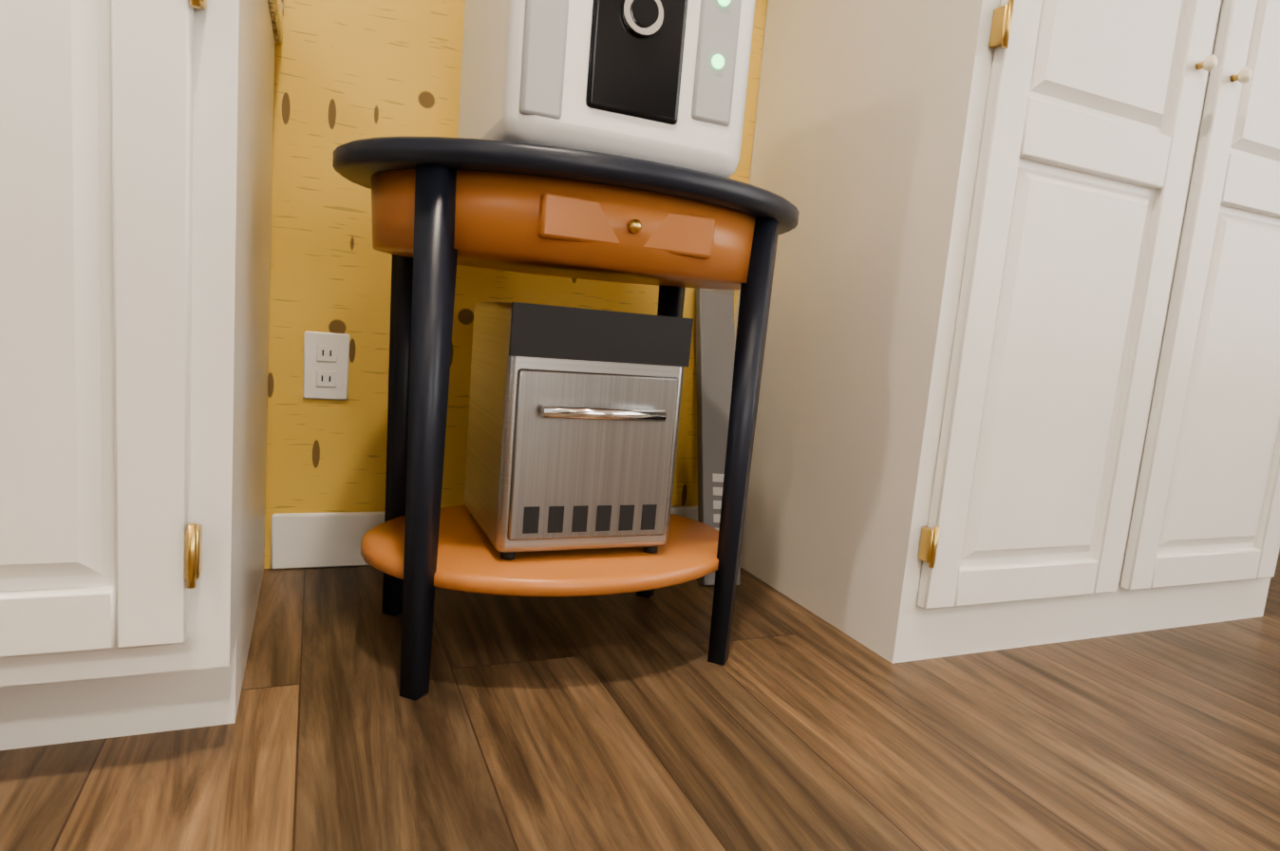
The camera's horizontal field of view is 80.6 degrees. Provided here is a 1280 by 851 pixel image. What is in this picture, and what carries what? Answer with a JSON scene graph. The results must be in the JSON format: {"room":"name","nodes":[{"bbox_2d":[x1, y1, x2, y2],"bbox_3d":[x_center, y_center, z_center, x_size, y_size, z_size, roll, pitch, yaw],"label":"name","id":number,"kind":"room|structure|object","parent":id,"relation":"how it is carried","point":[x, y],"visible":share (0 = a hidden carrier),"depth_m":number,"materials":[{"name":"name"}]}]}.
{"room":"kitchen","nodes":[
{"label":"kitchen","id":0,"kind":"room"},
{"bbox_2d":[263,0,768,568],"bbox_3d":[-0.231,-0.990,1.400,6.600,2.500,0.207,2,8,-23],"label":"wall","id":1,"kind":"structure","parent":0,"point":[348,70],"depth_m":1.30,"materials":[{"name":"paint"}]},
{"bbox_2d":[302,331,349,399],"bbox_3d":[-0.542,-0.102,1.303,0.072,0.116,0.008,2,8,-23],"label":"electrical outlet","id":2,"kind":"object","parent":1,"relation":"attached to","point":[326,366],"visible":1,"depth_m":1.30,"materials":[{"name":"white plastic"}]},
{"bbox_2d":[270,505,697,569],"bbox_3d":[-0.238,0.213,1.485,0.878,0.100,0.012,2,8,-23],"label":"baseboard","id":3,"kind":"structure","parent":1,"relation":"attached to","point":[302,540],"depth_m":1.34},
{"bbox_2d":[0,548,1279,850],"bbox_3d":[1.060,0.850,-1.694,6.600,0.100,7.400,2,8,-23],"label":"floor","id":4,"kind":"structure","parent":0,"point":[623,722],"depth_m":0.89,"materials":[{"name":"brown wood"}]},
{"bbox_2d":[0,0,282,750],"bbox_3d":[-0.816,-0.140,0.841,0.692,0.870,0.612,2,8,-23],"label":"base cabinet","id":5,"kind":"object","parent":4,"relation":"on","point":[136,158],"depth_m":0.68,"materials":[{"name":"white paint"}]},
{"bbox_2d":[281,0,283,30],"bbox_3d":[-0.772,-0.588,0.775,0.710,0.039,0.627,2,8,-23],"label":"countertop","id":6,"kind":"structure","parent":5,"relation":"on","point":[282,1],"depth_m":1.17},
{"bbox_2d":[332,135,799,700],"bbox_3d":[-0.108,-0.007,1.101,0.650,0.660,0.470,2,8,-23],"label":"side table","id":7,"kind":"object","parent":4,"relation":"on","point":[442,208],"visible":0.96,"depth_m":0.91,"materials":[{"name":"orange painted wood"},{"name":"black paint"},{"name":"brass"}]},
{"bbox_2d":[463,301,693,560],"bbox_3d":[-0.099,-0.001,1.087,0.245,0.330,0.283,2,8,-23],"label":"oven","id":8,"kind":"object","parent":7,"relation":"in","point":[574,415],"visible":1,"depth_m":0.98,"materials":[{"name":"silver metal"}]},
{"bbox_2d":[457,0,755,177],"bbox_3d":[-0.055,-0.543,1.002,0.300,0.430,0.376,2,8,-23],"label":"water dispenser","id":9,"kind":"object","parent":7,"relation":"on","point":[665,82],"visible":0.9,"depth_m":0.86,"materials":[{"name":"white plastic"}]},
{"bbox_2d":[695,287,740,584],"bbox_3d":[0.153,0.009,1.495,0.083,0.577,0.229,3,8,-15],"label":"leaning board","id":10,"kind":"object","parent":4,"relation":"on","point":[715,338],"visible":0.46,"depth_m":1.49,"materials":[{"name":"grey metal"}]},
{"bbox_2d":[734,0,1279,663],"bbox_3d":[0.793,-0.769,1.418,1.016,2.235,0.631,2,8,-23],"label":"pantry","id":11,"kind":"object","parent":4,"relation":"on","point":[1020,380],"visible":1,"depth_m":1.21,"materials":[{"name":"white paint"}]}
]}

